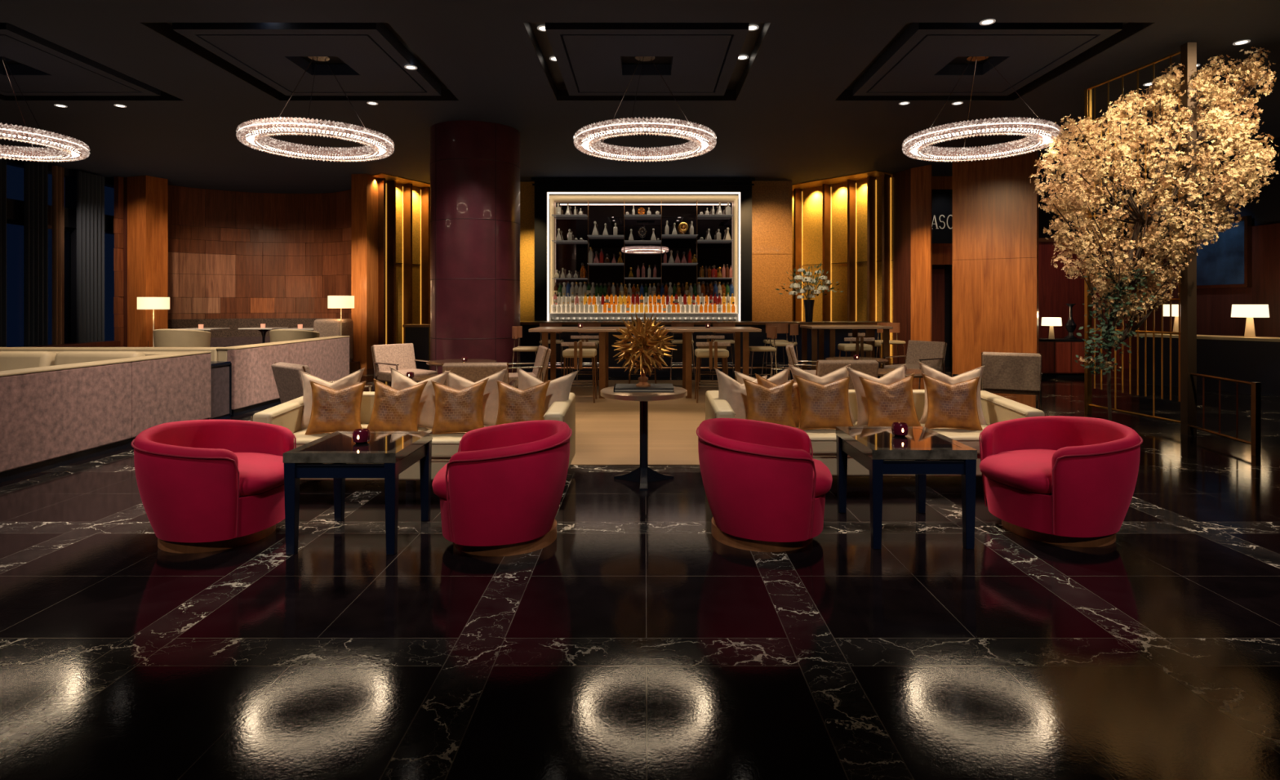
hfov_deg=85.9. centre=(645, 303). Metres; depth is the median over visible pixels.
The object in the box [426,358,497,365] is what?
round table
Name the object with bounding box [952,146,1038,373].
wall pillar
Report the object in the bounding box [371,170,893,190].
trim
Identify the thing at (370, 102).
recessed light
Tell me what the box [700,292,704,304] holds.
decanter
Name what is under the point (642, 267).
bottle
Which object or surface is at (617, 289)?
bottle
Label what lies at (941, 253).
wall door header
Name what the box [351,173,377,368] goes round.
wall
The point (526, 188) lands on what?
wall
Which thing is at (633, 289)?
bottle
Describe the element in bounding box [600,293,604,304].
bottle
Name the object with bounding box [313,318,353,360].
seat
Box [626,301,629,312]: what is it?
bottle
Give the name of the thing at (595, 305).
bottle
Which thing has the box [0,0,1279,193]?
ceiling
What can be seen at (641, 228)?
round ornament
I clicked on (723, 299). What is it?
bottle
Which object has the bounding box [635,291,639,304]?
bottle
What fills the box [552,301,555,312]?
bottle
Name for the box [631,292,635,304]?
bottle
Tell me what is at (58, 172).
curtain
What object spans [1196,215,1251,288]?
painting
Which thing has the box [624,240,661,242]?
shelf
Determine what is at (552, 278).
shelf
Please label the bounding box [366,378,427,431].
cushion
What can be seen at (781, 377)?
cushion
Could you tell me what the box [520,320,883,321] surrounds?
countertop
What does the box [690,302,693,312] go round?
bottle
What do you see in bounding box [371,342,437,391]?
lounge chair
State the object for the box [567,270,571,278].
decanter
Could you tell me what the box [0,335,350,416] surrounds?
partition wall
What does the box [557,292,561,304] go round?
decanter
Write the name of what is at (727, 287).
bottle
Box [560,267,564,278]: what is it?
decanter
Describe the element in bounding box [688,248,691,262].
bottle
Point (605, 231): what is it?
decanter
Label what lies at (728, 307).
bottle
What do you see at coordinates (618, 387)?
book
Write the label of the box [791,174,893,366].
wall
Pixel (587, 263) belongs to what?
shelf
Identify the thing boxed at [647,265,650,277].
bottle
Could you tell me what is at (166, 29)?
trim
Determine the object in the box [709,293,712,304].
bottle
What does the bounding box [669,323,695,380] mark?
counter stool
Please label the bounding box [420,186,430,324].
wall fin
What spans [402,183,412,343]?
wall fin
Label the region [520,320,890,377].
bar counter
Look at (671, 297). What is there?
bottle
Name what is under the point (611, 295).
bottle
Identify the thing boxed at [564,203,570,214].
decanter
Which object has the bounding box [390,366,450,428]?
cushion
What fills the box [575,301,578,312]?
bottle
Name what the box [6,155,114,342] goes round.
wall
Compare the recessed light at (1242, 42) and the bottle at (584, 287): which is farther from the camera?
the bottle at (584, 287)
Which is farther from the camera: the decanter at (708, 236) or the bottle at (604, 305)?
the decanter at (708, 236)
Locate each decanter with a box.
[554,269,559,278]
[555,203,560,214]
[555,227,561,239]
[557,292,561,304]
[557,302,560,312]
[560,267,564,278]
[561,281,566,296]
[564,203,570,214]
[565,293,570,304]
[567,228,571,239]
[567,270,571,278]
[569,281,574,296]
[573,270,577,278]
[577,281,582,296]
[578,292,583,304]
[589,302,592,312]
[590,282,595,296]
[591,221,598,235]
[598,300,602,312]
[602,222,608,235]
[613,222,617,235]
[626,283,631,296]
[628,228,634,239]
[631,205,635,214]
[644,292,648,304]
[646,207,651,214]
[650,227,656,239]
[665,220,669,234]
[666,301,671,312]
[668,249,674,262]
[668,281,672,296]
[671,222,677,234]
[680,302,684,312]
[689,221,693,234]
[694,302,698,312]
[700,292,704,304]
[706,228,711,239]
[716,202,722,214]
[716,228,720,239]
[724,226,731,239]
[725,202,730,214]
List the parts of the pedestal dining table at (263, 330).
stem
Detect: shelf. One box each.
[551,214,587,217]
[551,240,587,242]
[551,278,587,279]
[586,235,624,236]
[586,262,624,264]
[624,214,661,217]
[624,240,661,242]
[624,277,661,278]
[661,234,697,236]
[661,262,697,264]
[697,214,733,217]
[697,240,733,241]
[697,277,733,278]
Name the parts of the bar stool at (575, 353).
leg, leg, backrest, seat, leg, leg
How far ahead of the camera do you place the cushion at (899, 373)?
5.95 m
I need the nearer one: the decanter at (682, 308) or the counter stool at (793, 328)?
the counter stool at (793, 328)
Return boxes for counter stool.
[511,325,538,387]
[539,323,564,376]
[576,323,600,380]
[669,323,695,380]
[709,323,735,380]
[748,325,777,377]
[761,323,790,380]
[769,323,798,376]
[875,322,905,365]
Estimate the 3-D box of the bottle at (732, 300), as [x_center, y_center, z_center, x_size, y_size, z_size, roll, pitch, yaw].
[2.043,-0.122,16.085,0.092,0.266,0.090,0,0,-32]
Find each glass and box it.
[198,324,203,328]
[297,324,302,328]
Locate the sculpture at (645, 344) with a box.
[612,311,677,386]
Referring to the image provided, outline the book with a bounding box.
[613,383,674,391]
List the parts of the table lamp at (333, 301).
lamp shade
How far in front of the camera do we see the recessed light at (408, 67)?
8.42 m
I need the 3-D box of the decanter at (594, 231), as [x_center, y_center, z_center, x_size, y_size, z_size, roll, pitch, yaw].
[-1.172,-1.776,16.130,0.161,0.333,0.157,0,0,32]
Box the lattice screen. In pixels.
[1084,42,1261,455]
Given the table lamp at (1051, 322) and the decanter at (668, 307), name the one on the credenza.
the table lamp at (1051, 322)
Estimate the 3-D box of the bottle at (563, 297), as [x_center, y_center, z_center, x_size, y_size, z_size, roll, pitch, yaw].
[-1.899,-0.122,16.085,0.080,0.267,0.082,0,0,34]
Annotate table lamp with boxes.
[1041,317,1062,338]
[1163,304,1178,334]
[1231,304,1269,337]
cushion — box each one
[0,351,56,370]
[53,351,145,364]
[234,452,284,495]
[293,422,429,448]
[300,367,364,429]
[304,380,365,435]
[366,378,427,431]
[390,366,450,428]
[426,426,486,457]
[431,377,488,434]
[431,462,449,499]
[444,368,506,426]
[495,379,551,424]
[516,367,578,413]
[715,368,767,418]
[733,368,789,384]
[742,377,796,427]
[755,373,800,426]
[788,364,854,423]
[793,373,853,430]
[796,423,858,454]
[812,458,832,497]
[845,364,906,426]
[854,420,989,454]
[858,372,920,426]
[918,361,986,424]
[920,372,982,430]
[979,448,1056,493]
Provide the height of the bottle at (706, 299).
0.266 m
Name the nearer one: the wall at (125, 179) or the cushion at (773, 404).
the cushion at (773, 404)
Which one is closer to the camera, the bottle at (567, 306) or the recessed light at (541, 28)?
the recessed light at (541, 28)
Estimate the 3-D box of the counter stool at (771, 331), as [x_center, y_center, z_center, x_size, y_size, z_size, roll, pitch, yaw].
[1.864,0.898,11.000,0.481,1.088,0.477,0,0,0]
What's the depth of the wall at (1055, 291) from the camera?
15.50 m
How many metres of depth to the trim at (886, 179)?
15.24 m
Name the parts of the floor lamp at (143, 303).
lamp shade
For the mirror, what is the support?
attached to the bar
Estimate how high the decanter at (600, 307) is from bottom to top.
0.271 m
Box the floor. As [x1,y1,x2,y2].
[0,366,1279,779]
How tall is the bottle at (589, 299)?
0.273 m
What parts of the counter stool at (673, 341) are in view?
leg, seat, backrest, leg, leg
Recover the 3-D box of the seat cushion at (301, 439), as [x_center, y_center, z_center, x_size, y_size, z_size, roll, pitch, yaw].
[-2.322,1.103,5.595,1.027,0.145,0.770,0,0,0]
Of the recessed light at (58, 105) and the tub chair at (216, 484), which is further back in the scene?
the recessed light at (58, 105)
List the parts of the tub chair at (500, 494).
seat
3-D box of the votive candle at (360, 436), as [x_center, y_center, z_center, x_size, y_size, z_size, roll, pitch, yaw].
[-1.760,0.820,4.269,0.106,0.082,0.108,0,0,0]
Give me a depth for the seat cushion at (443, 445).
5.21 m
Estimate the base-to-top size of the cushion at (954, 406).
0.486 m
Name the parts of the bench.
seat, backrest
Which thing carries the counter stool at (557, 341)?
on the floor
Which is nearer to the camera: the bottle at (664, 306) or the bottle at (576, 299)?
the bottle at (664, 306)
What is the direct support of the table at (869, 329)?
on the floor
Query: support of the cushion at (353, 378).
on the sofa at (288, 415)
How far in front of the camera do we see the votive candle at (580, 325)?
10.97 m
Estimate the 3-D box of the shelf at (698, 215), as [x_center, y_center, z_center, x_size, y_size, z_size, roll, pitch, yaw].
[1.645,-2.073,16.140,0.830,0.014,0.340,0,0,0]
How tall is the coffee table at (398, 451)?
0.590 m
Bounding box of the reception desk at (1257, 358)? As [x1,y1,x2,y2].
[1133,333,1279,396]
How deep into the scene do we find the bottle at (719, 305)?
15.91 m
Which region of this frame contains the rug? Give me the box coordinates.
[548,379,789,465]
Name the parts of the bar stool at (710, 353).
leg, leg, seat, backrest, leg, leg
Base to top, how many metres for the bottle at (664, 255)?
0.292 m
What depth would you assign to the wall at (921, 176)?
14.48 m
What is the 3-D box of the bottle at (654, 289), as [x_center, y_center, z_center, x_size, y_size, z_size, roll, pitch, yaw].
[0.212,-0.334,16.220,0.101,0.319,0.099,0,0,23]
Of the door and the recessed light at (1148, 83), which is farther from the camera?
the door
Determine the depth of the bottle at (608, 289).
16.17 m
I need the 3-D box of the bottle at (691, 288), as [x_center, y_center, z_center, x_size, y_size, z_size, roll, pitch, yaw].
[1.079,-0.334,16.220,0.099,0.319,0.096,0,0,34]
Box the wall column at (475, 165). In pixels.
[430,120,519,387]
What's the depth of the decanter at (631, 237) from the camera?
16.09 m
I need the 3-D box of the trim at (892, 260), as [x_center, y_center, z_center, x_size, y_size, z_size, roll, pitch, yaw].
[-0.402,-0.975,16.398,11.821,0.010,2.204,0,0,0]
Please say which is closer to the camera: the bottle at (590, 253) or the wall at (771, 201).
the bottle at (590, 253)
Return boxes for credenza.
[1038,337,1084,377]
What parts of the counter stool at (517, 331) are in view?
leg, backrest, leg, seat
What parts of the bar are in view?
cornice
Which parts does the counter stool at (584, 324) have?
leg, seat, backrest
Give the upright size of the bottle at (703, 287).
0.369 m
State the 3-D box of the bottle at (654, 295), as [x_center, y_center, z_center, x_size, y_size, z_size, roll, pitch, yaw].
[0.223,-0.136,16.085,0.091,0.294,0.089,0,0,-33]
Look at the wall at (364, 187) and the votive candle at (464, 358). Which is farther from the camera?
the wall at (364, 187)
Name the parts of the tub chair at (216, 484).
seat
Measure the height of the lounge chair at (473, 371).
0.831 m
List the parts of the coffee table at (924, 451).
leg, leg, leg, under panel, leg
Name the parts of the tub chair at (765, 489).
seat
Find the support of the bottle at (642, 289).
on the bar
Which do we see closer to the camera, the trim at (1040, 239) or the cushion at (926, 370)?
the cushion at (926, 370)
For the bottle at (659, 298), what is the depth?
16.06 m
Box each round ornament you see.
[637,207,644,214]
[638,226,646,239]
[678,222,688,234]
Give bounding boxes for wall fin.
[377,177,386,344]
[386,180,395,344]
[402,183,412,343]
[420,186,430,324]
[793,188,802,320]
[822,183,831,320]
[847,179,856,320]
[866,176,876,320]
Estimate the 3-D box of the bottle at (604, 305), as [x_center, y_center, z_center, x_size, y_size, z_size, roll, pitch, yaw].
[-0.933,0.064,15.945,0.078,0.260,0.080,0,0,29]
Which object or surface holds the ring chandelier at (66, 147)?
hanging from the ceiling
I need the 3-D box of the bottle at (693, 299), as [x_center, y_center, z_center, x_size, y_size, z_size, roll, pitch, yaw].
[1.133,-0.123,16.085,0.085,0.269,0.083,0,0,-40]
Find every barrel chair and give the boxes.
[152,328,211,346]
[269,328,319,342]
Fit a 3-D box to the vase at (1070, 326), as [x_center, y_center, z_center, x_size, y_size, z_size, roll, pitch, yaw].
[8.568,0.340,13.850,0.220,0.700,0.220,0,0,0]
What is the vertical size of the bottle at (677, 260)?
0.294 m
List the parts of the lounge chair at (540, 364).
armrest, seat, armrest, backrest, frame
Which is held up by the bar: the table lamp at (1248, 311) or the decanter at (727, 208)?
the decanter at (727, 208)
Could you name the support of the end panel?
on the floor
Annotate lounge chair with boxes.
[271,361,373,403]
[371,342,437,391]
[441,362,516,386]
[507,345,551,386]
[786,343,817,374]
[815,360,878,389]
[883,340,946,389]
[981,351,1043,410]
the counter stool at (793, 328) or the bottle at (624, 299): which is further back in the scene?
the bottle at (624, 299)
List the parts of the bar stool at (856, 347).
seat, backrest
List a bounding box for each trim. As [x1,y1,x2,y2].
[0,22,1154,100]
[15,340,119,346]
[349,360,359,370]
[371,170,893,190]
[397,259,893,266]
[881,173,891,366]
[952,257,1033,376]
[1038,237,1128,241]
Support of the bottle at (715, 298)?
on the bar
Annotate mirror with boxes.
[553,200,733,288]
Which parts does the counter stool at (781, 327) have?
leg, leg, seat, backrest, leg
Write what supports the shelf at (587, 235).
attached to the bar
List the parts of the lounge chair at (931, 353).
armrest, seat, leg, backrest, armrest, frame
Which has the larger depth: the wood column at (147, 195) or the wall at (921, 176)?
the wood column at (147, 195)
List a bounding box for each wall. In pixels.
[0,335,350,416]
[0,351,211,482]
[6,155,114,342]
[113,176,351,346]
[123,177,127,346]
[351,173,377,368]
[395,182,421,343]
[520,181,534,320]
[751,181,792,320]
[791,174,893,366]
[893,168,911,364]
[911,164,931,341]
[1038,181,1107,237]
[1038,241,1128,368]
[1109,137,1279,369]
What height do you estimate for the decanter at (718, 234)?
0.271 m
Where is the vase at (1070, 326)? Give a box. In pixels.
[1064,303,1076,338]
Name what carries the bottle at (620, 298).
on the bar
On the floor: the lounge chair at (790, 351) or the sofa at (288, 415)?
the sofa at (288, 415)
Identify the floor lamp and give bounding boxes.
[137,297,169,346]
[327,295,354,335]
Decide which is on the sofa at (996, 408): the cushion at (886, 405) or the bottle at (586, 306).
the cushion at (886, 405)
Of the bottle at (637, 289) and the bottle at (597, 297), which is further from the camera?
the bottle at (637, 289)
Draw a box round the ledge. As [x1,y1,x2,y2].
[402,324,430,369]
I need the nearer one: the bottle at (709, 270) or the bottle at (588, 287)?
the bottle at (709, 270)
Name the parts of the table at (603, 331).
leg, leg, leg, leg, leg, leg, leg, leg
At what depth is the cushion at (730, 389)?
5.87 m
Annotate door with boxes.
[932,264,952,366]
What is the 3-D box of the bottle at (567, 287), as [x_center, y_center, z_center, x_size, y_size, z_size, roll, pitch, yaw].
[-1.812,-0.356,16.220,0.112,0.364,0.110,0,0,0]
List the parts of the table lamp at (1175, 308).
lamp shade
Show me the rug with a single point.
(607, 430)
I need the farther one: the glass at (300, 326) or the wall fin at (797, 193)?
the wall fin at (797, 193)
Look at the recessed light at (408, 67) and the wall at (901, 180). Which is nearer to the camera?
the recessed light at (408, 67)
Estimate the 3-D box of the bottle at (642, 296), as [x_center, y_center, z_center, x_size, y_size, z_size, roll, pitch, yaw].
[-0.080,-0.127,16.085,0.088,0.277,0.086,0,0,-8]
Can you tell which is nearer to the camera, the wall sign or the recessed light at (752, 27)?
the recessed light at (752, 27)
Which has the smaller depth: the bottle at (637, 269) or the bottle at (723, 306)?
the bottle at (723, 306)
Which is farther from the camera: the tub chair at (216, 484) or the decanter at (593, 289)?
the decanter at (593, 289)
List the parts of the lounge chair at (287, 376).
backrest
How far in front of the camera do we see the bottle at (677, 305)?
15.92 m
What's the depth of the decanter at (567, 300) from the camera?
16.05 m
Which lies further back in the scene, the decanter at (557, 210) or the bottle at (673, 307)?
the decanter at (557, 210)
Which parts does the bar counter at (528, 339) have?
foot rail, edge trim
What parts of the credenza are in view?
door, door, door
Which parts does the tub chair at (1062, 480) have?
seat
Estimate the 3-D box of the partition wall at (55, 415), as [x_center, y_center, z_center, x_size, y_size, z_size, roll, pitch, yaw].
[-6.998,1.006,6.075,3.604,0.887,4.350,0,0,0]
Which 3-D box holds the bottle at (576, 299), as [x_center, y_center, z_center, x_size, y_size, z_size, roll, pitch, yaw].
[-1.596,-0.126,16.085,0.095,0.275,0.093,0,0,0]
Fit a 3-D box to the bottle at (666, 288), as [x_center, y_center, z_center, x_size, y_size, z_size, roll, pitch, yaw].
[0.501,-0.339,16.220,0.099,0.328,0.102,0,0,8]
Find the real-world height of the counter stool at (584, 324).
1.088 m
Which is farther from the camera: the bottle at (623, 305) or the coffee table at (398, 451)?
the bottle at (623, 305)
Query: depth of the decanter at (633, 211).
16.11 m
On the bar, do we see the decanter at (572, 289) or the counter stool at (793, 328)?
the decanter at (572, 289)
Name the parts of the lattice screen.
post, rail, rail, rail, rail, rail, rail, post, rail, post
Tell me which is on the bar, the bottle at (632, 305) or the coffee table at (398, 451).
the bottle at (632, 305)
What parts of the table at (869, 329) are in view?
leg, leg, leg, leg, leg, leg, leg, leg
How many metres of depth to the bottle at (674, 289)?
16.18 m
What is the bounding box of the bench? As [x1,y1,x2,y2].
[147,318,322,346]
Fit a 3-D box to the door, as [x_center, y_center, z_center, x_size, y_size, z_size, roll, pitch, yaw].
[7.018,0.250,15.925,0.961,2.400,0.050,0,0,0]
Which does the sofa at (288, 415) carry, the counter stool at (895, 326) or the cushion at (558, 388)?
the cushion at (558, 388)
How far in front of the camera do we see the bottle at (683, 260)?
16.10 m
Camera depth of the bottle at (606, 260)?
16.09 m
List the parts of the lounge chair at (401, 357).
frame, leg, armrest, backrest, seat, armrest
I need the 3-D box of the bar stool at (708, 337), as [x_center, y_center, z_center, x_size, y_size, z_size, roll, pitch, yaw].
[1.156,0.993,11.970,0.500,0.898,0.484,0,0,0]
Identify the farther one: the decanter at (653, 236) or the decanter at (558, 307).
the decanter at (653, 236)
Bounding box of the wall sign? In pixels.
[931,189,952,243]
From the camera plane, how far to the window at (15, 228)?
13.72 m
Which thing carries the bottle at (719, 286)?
on the bar
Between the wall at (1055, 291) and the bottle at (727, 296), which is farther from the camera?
the bottle at (727, 296)
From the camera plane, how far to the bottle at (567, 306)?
15.92 m
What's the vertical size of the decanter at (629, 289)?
0.322 m
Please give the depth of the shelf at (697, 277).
15.97 m
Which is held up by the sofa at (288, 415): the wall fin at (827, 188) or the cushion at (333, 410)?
the cushion at (333, 410)
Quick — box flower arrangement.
[776,262,844,321]
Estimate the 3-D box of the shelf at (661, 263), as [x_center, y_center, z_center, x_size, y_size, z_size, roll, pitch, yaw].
[0.808,-0.947,16.140,0.843,0.014,0.340,0,0,0]
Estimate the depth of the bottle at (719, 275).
16.10 m
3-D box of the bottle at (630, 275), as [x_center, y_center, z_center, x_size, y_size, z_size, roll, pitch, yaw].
[-0.333,-0.747,16.130,0.118,0.243,0.115,0,0,9]
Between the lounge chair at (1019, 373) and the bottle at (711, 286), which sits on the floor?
the lounge chair at (1019, 373)
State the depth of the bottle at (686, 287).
16.17 m
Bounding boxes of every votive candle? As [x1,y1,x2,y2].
[352,428,370,444]
[406,371,413,377]
[462,356,467,361]
[577,323,582,328]
[705,323,710,328]
[853,354,859,359]
[891,422,908,436]
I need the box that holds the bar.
[531,177,755,320]
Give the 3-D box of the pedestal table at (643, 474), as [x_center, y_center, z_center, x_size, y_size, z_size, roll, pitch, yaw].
[-0.011,1.074,5.620,0.710,0.752,0.710,0,0,0]
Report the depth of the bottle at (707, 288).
16.19 m
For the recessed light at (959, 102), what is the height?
0.008 m
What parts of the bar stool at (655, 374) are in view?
leg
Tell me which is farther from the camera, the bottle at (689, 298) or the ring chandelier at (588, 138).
the bottle at (689, 298)
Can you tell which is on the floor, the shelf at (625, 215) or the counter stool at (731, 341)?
the counter stool at (731, 341)
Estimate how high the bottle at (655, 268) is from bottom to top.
0.298 m
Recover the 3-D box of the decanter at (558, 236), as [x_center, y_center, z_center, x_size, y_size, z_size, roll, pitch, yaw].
[-2.024,-1.634,16.130,0.139,0.294,0.143,0,0,43]
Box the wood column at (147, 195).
[127,175,168,346]
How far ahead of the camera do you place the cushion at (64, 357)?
7.68 m
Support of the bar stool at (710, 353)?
on the rug
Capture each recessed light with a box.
[53,104,67,107]
[114,104,126,107]
[366,101,377,105]
[404,65,417,70]
[537,25,546,31]
[549,56,556,61]
[737,54,748,59]
[748,24,759,31]
[898,101,910,105]
[951,101,963,105]
[979,18,995,25]
[1142,82,1151,86]
[1232,40,1250,45]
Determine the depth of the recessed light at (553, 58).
8.56 m
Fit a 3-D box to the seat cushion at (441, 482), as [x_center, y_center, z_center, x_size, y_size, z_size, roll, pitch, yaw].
[-0.929,1.058,4.261,0.729,0.175,0.690,0,0,-9]
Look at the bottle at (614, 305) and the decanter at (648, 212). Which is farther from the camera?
the decanter at (648, 212)
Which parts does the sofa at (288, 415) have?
armrest, backrest, leg, armrest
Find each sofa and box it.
[250,391,575,493]
[705,389,1046,475]
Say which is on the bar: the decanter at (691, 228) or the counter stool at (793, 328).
the decanter at (691, 228)
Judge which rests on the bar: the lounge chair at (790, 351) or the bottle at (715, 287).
the bottle at (715, 287)
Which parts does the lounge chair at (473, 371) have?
frame, armrest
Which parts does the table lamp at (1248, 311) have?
lamp shade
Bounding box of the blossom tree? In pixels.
[1029,46,1279,421]
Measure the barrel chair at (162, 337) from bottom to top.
0.778 m
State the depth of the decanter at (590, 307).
15.92 m
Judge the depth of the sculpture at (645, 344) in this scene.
5.56 m
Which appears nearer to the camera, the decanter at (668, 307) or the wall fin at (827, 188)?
the decanter at (668, 307)
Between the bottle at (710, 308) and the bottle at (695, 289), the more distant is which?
the bottle at (695, 289)
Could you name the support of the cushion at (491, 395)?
on the sofa at (288, 415)
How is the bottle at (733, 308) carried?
on the bar
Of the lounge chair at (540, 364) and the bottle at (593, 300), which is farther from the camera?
the bottle at (593, 300)
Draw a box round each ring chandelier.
[0,56,89,161]
[235,56,394,162]
[573,56,716,162]
[902,56,1060,162]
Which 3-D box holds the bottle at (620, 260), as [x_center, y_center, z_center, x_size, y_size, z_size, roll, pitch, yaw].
[-0.588,-1.095,16.130,0.130,0.269,0.127,0,0,0]
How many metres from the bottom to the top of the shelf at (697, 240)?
0.014 m
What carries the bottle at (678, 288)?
on the bar
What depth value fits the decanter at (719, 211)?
16.09 m
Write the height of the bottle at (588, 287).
0.351 m
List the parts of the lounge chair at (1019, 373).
seat, backrest, leg, leg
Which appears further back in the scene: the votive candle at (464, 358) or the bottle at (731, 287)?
the bottle at (731, 287)
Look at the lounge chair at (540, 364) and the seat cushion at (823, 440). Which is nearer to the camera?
the seat cushion at (823, 440)
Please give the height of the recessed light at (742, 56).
0.008 m
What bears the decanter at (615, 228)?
on the bar
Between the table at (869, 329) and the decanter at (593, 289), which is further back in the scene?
the decanter at (593, 289)
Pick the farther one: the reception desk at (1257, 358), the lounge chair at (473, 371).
the reception desk at (1257, 358)
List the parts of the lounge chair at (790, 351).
frame, backrest, armrest, armrest, seat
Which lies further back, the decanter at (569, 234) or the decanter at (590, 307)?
the decanter at (569, 234)
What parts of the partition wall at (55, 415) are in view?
rail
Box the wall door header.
[931,176,952,341]
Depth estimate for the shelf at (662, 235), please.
16.11 m
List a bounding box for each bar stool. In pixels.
[560,341,596,403]
[568,334,599,385]
[628,335,656,383]
[694,341,730,403]
[696,334,726,388]
[837,337,874,357]
[848,332,881,377]
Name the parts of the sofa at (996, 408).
armrest, backrest, armrest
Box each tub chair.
[131,418,296,553]
[431,419,572,555]
[696,417,832,551]
[978,415,1142,546]
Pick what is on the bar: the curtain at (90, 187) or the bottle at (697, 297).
the bottle at (697, 297)
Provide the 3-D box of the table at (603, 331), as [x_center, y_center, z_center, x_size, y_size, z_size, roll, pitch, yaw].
[0.000,0.915,11.050,3.560,1.070,1.100,0,0,0]
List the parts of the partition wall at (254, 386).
rail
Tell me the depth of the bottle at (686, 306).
15.92 m
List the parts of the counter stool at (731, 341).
leg, seat, backrest, leg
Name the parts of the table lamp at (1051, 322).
lamp shade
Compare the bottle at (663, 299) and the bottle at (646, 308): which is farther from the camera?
the bottle at (663, 299)
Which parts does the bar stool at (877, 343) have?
backrest, seat, leg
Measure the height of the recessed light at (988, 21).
0.008 m
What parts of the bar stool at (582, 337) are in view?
leg, seat, backrest, leg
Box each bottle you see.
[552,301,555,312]
[553,282,558,296]
[553,292,557,304]
[557,282,561,296]
[561,302,564,312]
[562,293,565,304]
[565,281,570,296]
[566,302,569,312]
[570,292,574,304]
[570,301,574,312]
[573,281,578,296]
[574,293,578,304]
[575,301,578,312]
[580,262,584,278]
[580,301,583,312]
[582,281,586,296]
[583,292,587,304]
[584,301,588,312]
[586,281,591,296]
[587,293,591,304]
[588,246,592,262]
[591,293,595,304]
[593,251,599,262]
[594,302,597,312]
[595,283,599,296]
[596,293,599,304]
[598,282,603,296]
[600,248,603,262]
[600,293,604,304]
[603,283,606,296]
[603,301,606,312]
[604,253,609,262]
[604,292,608,304]
[606,282,611,296]
[608,302,611,312]
[609,292,613,304]
[611,253,616,262]
[611,282,615,296]
[612,302,615,312]
[613,293,617,304]
[615,283,619,296]
[617,251,622,262]
[617,291,622,304]
[617,302,620,312]
[619,282,623,296]
[621,302,624,312]
[622,292,626,304]
[623,284,627,296]
[626,292,631,304]
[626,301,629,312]
[628,266,633,277]
[631,283,635,296]
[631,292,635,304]
[631,302,634,312]
[635,284,639,296]
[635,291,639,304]
[635,302,638,312]
[636,265,639,277]
[640,283,644,296]
[640,293,643,304]
[640,301,643,312]
[641,262,644,277]
[644,284,648,296]
[644,302,648,312]
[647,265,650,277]
[648,283,652,296]
[648,293,652,304]
[648,302,652,312]
[652,283,656,296]
[653,264,656,277]
[653,292,656,304]
[653,302,657,312]
[656,282,660,296]
[657,292,661,304]
[657,302,661,312]
[660,282,664,296]
[661,293,665,304]
[662,302,666,312]
[663,250,666,262]
[664,282,668,296]
[666,293,669,304]
[670,293,673,304]
[671,300,675,312]
[672,283,676,296]
[674,250,680,262]
[674,292,678,304]
[676,282,680,296]
[676,302,679,312]
[679,293,682,304]
[680,283,684,296]
[681,251,686,262]
[683,292,686,304]
[684,281,688,296]
[685,302,688,312]
[687,292,691,304]
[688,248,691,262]
[688,283,693,296]
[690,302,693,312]
[691,293,695,304]
[692,253,697,262]
[693,283,697,296]
[696,293,699,304]
[697,281,701,296]
[699,302,702,312]
[701,266,703,277]
[701,280,705,296]
[704,266,707,277]
[704,293,708,304]
[704,302,707,312]
[705,282,709,296]
[707,266,711,277]
[708,301,712,312]
[709,281,713,296]
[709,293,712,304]
[711,265,716,277]
[712,291,717,304]
[713,280,717,296]
[713,301,716,312]
[717,266,722,277]
[717,281,721,296]
[717,293,721,304]
[717,302,720,312]
[721,282,725,296]
[721,293,725,304]
[722,263,725,277]
[722,302,725,312]
[725,263,728,277]
[725,282,729,296]
[726,292,729,304]
[726,301,730,312]
[728,265,732,277]
[729,281,733,296]
[730,293,734,304]
[731,302,735,312]
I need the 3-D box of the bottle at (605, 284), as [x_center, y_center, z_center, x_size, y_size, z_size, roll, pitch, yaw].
[-0.945,-0.337,16.220,0.112,0.324,0.109,0,0,40]
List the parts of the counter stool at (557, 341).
backrest, seat, leg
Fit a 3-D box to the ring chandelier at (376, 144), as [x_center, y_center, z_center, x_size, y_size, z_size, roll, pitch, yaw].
[-3.890,-2.418,8.200,1.697,1.135,1.698,0,0,22]
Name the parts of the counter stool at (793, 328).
seat, backrest, leg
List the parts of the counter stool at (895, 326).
backrest, seat, leg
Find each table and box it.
[179,327,230,331]
[238,327,288,342]
[281,327,313,330]
[283,431,432,554]
[410,373,439,382]
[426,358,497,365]
[528,326,761,398]
[600,386,687,490]
[800,324,893,369]
[825,356,888,363]
[835,426,977,548]
[877,368,923,377]
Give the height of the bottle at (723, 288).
0.330 m
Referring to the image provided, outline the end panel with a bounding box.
[207,360,231,419]
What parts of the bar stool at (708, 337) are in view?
leg, backrest, seat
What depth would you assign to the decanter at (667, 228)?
16.09 m
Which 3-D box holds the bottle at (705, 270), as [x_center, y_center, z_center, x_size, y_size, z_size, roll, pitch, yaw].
[1.429,-0.758,16.130,0.070,0.277,0.068,0,0,0]
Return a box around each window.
[6,218,71,346]
[23,160,48,346]
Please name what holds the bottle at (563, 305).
on the bar
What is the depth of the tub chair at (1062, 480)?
4.13 m
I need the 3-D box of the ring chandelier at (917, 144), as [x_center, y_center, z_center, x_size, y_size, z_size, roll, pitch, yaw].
[3.966,-2.418,8.200,1.698,1.135,1.697,0,0,-2]
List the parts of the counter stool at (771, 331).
leg, seat, leg, backrest, leg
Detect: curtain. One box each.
[52,165,64,344]
[76,171,104,342]
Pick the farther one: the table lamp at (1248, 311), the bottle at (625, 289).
the bottle at (625, 289)

